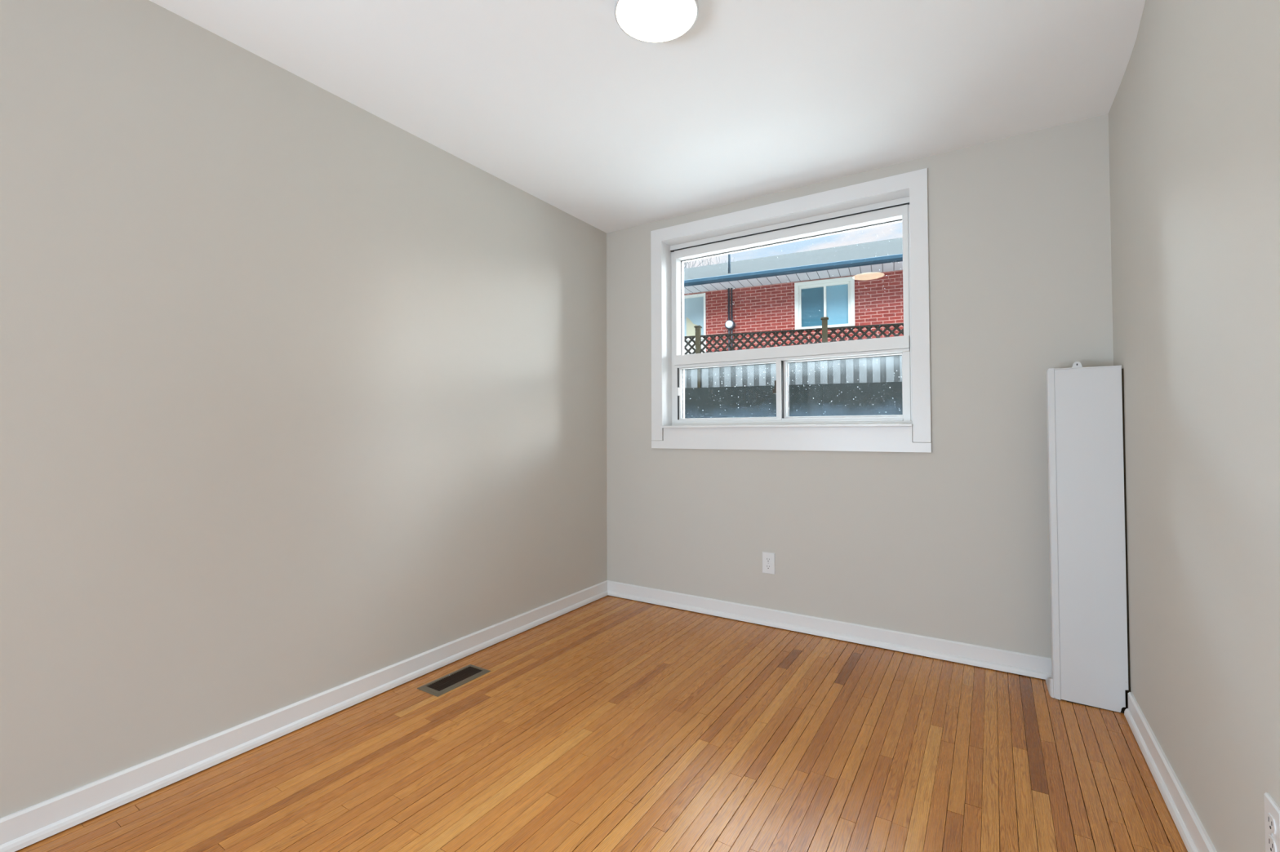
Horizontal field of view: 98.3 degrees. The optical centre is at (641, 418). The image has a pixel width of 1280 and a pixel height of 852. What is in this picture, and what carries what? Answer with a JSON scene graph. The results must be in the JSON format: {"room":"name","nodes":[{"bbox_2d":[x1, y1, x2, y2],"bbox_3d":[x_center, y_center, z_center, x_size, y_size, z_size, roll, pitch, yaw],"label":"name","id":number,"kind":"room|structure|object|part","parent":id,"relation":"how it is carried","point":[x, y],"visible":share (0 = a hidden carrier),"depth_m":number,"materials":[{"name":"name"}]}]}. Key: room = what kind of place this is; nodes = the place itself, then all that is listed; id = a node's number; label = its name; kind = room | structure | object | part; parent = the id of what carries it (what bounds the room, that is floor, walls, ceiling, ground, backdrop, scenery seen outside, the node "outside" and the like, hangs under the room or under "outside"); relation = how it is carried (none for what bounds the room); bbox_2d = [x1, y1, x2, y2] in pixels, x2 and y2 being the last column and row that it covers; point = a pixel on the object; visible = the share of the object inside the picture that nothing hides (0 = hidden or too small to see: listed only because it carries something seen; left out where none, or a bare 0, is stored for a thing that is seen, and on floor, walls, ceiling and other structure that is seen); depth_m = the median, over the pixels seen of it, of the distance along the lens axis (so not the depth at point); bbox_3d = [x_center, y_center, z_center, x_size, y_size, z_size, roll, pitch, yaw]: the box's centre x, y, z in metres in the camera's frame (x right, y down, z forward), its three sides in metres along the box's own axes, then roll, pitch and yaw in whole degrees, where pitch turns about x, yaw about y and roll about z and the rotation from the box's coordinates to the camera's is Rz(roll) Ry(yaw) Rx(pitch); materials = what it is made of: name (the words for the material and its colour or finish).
{"room":"empty bedroom","nodes":[
{"label":"empty bedroom","id":0,"kind":"room"},
{"bbox_2d":[0,0,607,818],"bbox_3d":[-1.590,-0.077,1.555,0.120,2.550,5.390,-1,-1,32],"label":"wall","id":1,"kind":"structure","parent":0,"point":[302,397],"depth_m":1.84,"materials":[{"name":"grey paint"}]},
{"bbox_2d":[0,580,608,851],"bbox_3d":[-1.136,1.061,2.109,0.024,0.086,3.450,-1,-1,32],"label":"baseboard","id":2,"kind":"structure","parent":1,"relation":"attached to","point":[26,827],"depth_m":1.81,"materials":[{"name":"white paint"}]},
{"bbox_2d":[14,595,1187,851],"bbox_3d":[-0.464,1.138,0.819,2.776,0.120,5.390,-1,-1,32],"label":"floor","id":3,"kind":"structure","parent":0,"point":[608,723],"depth_m":1.76,"materials":[{"name":"brown wood"}]},
{"bbox_2d":[417,664,490,697],"bbox_3d":[-0.793,1.109,2.353,0.132,0.008,0.276,-1,-1,32],"label":"floor vent","id":4,"kind":"object","parent":3,"relation":"in","point":[437,687],"visible":1,"depth_m":2.34,"materials":[{"name":"brown metal"}]},
{"bbox_2d":[1045,361,1130,713],"bbox_3d":[1.757,0.442,2.208,0.246,1.320,0.206,-1,-1,32],"label":"cover","id":5,"kind":"object","parent":3,"relation":"on","point":[1086,423],"visible":0.97,"depth_m":2.12,"materials":[{"name":"white metal"}]},
{"bbox_2d":[148,0,1146,233],"bbox_3d":[-0.472,-1.331,0.873,2.776,0.120,5.390,-1,-1,32],"label":"ceiling","id":6,"kind":"structure","parent":0,"point":[612,130],"depth_m":2.03,"materials":[{"name":"white paint"}]},
{"bbox_2d":[613,0,698,43],"bbox_3d":[0.044,-1.227,1.654,0.252,0.056,0.252,-1,-1,32],"label":"ceiling light","id":7,"kind":"object","parent":6,"relation":"attached to","point":[651,21],"visible":1,"depth_m":1.66,"materials":[{"name":"white glass"}]},
{"bbox_2d":[606,114,1113,657],"bbox_3d":[0.951,-0.053,2.995,2.636,2.550,0.240,-1,-1,32],"label":"wall","id":8,"kind":"structure","parent":0,"point":[950,542],"depth_m":2.57,"materials":[{"name":"grey paint"}]},
{"bbox_2d":[762,551,775,574],"bbox_3d":[0.687,0.786,2.998,0.070,0.114,0.009,-1,-1,32],"label":"electrical outlet","id":9,"kind":"object","parent":8,"relation":"attached to","point":[768,558],"visible":1,"depth_m":2.99,"materials":[{"name":"white plastic"}]},
{"bbox_2d":[764,564,771,569],"bbox_3d":[0.686,0.806,2.996,0.034,0.027,0.004,-1,-1,32],"label":"receptacle","id":10,"kind":"object","parent":9,"relation":"attached to","point":[767,566],"depth_m":2.99,"materials":[{"name":"grey plastic"}]},
{"bbox_2d":[764,556,771,562],"bbox_3d":[0.686,0.767,2.996,0.034,0.027,0.004,-1,-1,32],"label":"receptacle","id":11,"kind":"object","parent":9,"relation":"attached to","point":[767,559],"depth_m":3.00,"materials":[{"name":"grey plastic"}]},
{"bbox_2d":[650,168,931,453],"bbox_3d":[0.756,-0.494,3.084,1.526,1.342,0.243,-1,-1,32],"label":"window","id":12,"kind":"structure","parent":8,"relation":"in","point":[902,197],"depth_m":2.99,"materials":[{"name":"white paint"}]},
{"bbox_3d":[0.517,-0.153,3.278,0.650,0.320,0.042,-1,-1,32],"label":"sliding sash","id":13,"kind":"part","parent":12,"relation":"part of","materials":[{"name":"white plastic"}]},
{"bbox_3d":[0.518,-0.154,3.291,0.622,0.310,0.004,-1,-1,32],"label":"pane","id":14,"kind":"part","parent":12,"relation":"part of","materials":[{"name":"clear glass"}]},
{"bbox_3d":[0.786,-0.524,3.131,1.371,1.128,0.103,-1,-1,32],"label":"frame","id":15,"kind":"part","parent":12,"relation":"part of","materials":[{"name":"white plastic"}]},
{"bbox_3d":[0.787,-0.139,3.117,1.353,0.359,0.112,-1,-1,32],"label":"frame","id":16,"kind":"part","parent":12,"relation":"part of","materials":[{"name":"white plastic"}]},
{"bbox_3d":[1.063,-0.162,2.957,0.618,0.320,0.048,-1,-1,32],"label":"sliding sash","id":17,"kind":"part","parent":12,"relation":"part of","materials":[{"name":"white plastic"}]},
{"bbox_3d":[1.077,-0.164,2.965,0.596,0.308,0.004,-1,-1,32],"label":"pane","id":18,"kind":"part","parent":12,"relation":"part of","materials":[{"name":"clear glass"}]},
{"bbox_2d":[607,580,1051,679],"bbox_3d":[0.759,1.074,2.938,2.340,0.086,0.024,-1,-1,32],"label":"baseboard","id":19,"kind":"structure","parent":8,"relation":"attached to","point":[1013,662],"depth_m":2.75,"materials":[{"name":"white paint"}]},
{"bbox_2d":[1108,0,1279,851],"bbox_3d":[0.586,-0.117,0.038,0.130,2.550,5.150,-1,-1,32],"label":"wall","id":20,"kind":"structure","parent":0,"point":[1194,113],"depth_m":1.29,"materials":[{"name":"grey paint"}]},
{"bbox_2d":[1124,692,1217,851],"bbox_3d":[0.928,1.023,0.673,0.024,0.086,3.228,-1,-1,32],"label":"baseboard","id":21,"kind":"structure","parent":20,"relation":"attached to","point":[1195,837],"depth_m":1.56,"materials":[{"name":"white paint"}]},
{"bbox_2d":[1263,792,1279,851],"bbox_3d":[1.134,0.748,0.993,0.009,0.114,0.070,-1,-1,32],"label":"electrical outlet","id":22,"kind":"object","parent":20,"relation":"attached to","point":[1272,811],"visible":1,"depth_m":0.99,"materials":[{"name":"white plastic"}]},
{"bbox_2d":[1266,812,1275,834],"bbox_3d":[1.133,0.729,0.994,0.004,0.027,0.034,-1,-1,32],"label":"receptacle","id":23,"kind":"object","parent":22,"relation":"attached to","point":[1270,816],"depth_m":0.99,"materials":[{"name":"grey plastic"}]},
{"bbox_2d":[1266,834,1276,851],"bbox_3d":[1.133,0.768,0.993,0.004,0.027,0.034,-1,-1,32],"label":"receptacle","id":24,"kind":"object","parent":22,"relation":"attached to","point":[1271,838],"depth_m":0.99,"materials":[{"name":"grey plastic"}]},
{"label":"outside","id":25,"kind":"structure","parent":0,"visible":0},
{"bbox_3d":[6.390,0.524,19.661,38.000,0.300,33.760,-1,-1,32],"label":"ground","id":26,"kind":"structure","parent":25,"visible":0},
{"bbox_2d":[684,382,902,418],"bbox_3d":[2.121,-0.123,9.943,17.250,0.890,0.241,-1,-1,19],"label":"wall","id":27,"kind":"structure","parent":26,"relation":"on","point":[802,399],"depth_m":9.58,"materials":[{"name":"concrete"}]},
{"bbox_2d":[684,237,903,354],"bbox_3d":[5.168,-2.362,16.035,17.300,5.319,9.475,-1,-1,24],"label":"brick house","id":28,"kind":"structure","parent":26,"relation":"on","point":[861,284],"depth_m":12.46,"materials":[{"name":"red brick"}]},
{"bbox_2d":[686,317,697,336],"bbox_3d":[1.231,-2.216,13.558,0.280,0.540,0.015,-1,-1,24],"label":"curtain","id":29,"kind":"object","parent":28,"relation":"hanging from","point":[691,322],"depth_m":13.56,"materials":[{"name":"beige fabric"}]},
{"bbox_3d":[0.444,-2.435,13.943,2.415,1.000,0.020,-1,-1,24],"label":"porch pane","id":30,"kind":"part","parent":28,"relation":"part of","materials":[{"name":"blue glass"}]},
{"bbox_3d":[-1.259,-1.343,14.696,6.265,3.260,0.270,-1,-1,24],"label":"porch frame","id":31,"kind":"part","parent":28,"relation":"part of","materials":[{"name":"grey"}]},
{"bbox_2d":[724,253,735,351],"bbox_3d":[2.064,-2.011,12.966,0.230,4.400,0.190,-1,-1,24],"label":"electric meter","id":32,"kind":"object","parent":28,"relation":"attached to","point":[730,325],"visible":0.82,"depth_m":12.98,"materials":[{"name":"black metal"}]},
{"bbox_3d":[2.051,-2.192,12.943,0.176,0.176,0.130,-1,-1,24],"label":"meter glass","id":33,"kind":"part","parent":32,"relation":"part of","materials":[{"name":"grey glass"}]},
{"bbox_3d":[3.837,-2.469,12.388,0.520,0.906,0.010,-1,-1,24],"label":"dark pane","id":34,"kind":"part","parent":28,"relation":"part of","materials":[{"name":"blue glass"}]},
{"bbox_3d":[4.291,-2.475,12.156,0.498,0.906,0.010,-1,-1,24],"label":"pale pane","id":35,"kind":"part","parent":28,"relation":"part of","materials":[{"name":"blue glass"}]},
{"bbox_2d":[684,316,903,388],"bbox_3d":[2.119,-0.771,9.957,11.378,1.926,0.131,-1,-1,19],"label":"fence","id":36,"kind":"object","parent":26,"relation":"on","point":[884,370],"visible":0.25,"depth_m":9.69,"materials":[{"name":"brown wood"}]},
{"bbox_3d":[-0.004,-1.325,10.720,2.184,0.402,0.060,-1,-1,19],"label":"lattice panel","id":37,"kind":"part","parent":36,"relation":"part of","materials":[{"name":"brown wood"}]},
{"bbox_3d":[-0.004,-0.833,10.650,2.203,0.595,0.018,-1,-1,19],"label":"board panel","id":38,"kind":"part","parent":36,"relation":"part of","materials":[{"name":"grey wood"}]},
{"bbox_3d":[1.059,-0.749,10.332,0.092,1.905,0.092,-1,-1,19],"label":"post","id":39,"kind":"part","parent":36,"relation":"part of","materials":[{"name":"brown wood"}]},
{"bbox_3d":[2.060,-0.856,9.920,1.994,0.595,0.018,-1,-1,19],"label":"board panel","id":40,"kind":"part","parent":36,"relation":"part of","materials":[{"name":"grey wood"}]},
{"bbox_3d":[2.118,-1.349,9.970,2.184,0.402,0.060,-1,-1,19],"label":"lattice panel","id":41,"kind":"part","parent":36,"relation":"part of","materials":[{"name":"brown wood"}]},
{"bbox_3d":[3.180,-0.772,9.582,0.092,1.905,0.092,-1,-1,19],"label":"post","id":42,"kind":"part","parent":36,"relation":"part of","materials":[{"name":"brown wood"}]},
{"bbox_3d":[4.124,-0.878,9.191,2.203,0.595,0.018,-1,-1,19],"label":"board panel","id":43,"kind":"part","parent":36,"relation":"part of","materials":[{"name":"grey wood"}]},
{"bbox_3d":[4.239,-1.372,9.221,2.184,0.402,0.060,-1,-1,19],"label":"lattice panel","id":44,"kind":"part","parent":36,"relation":"part of","materials":[{"name":"brown wood"}]}
]}

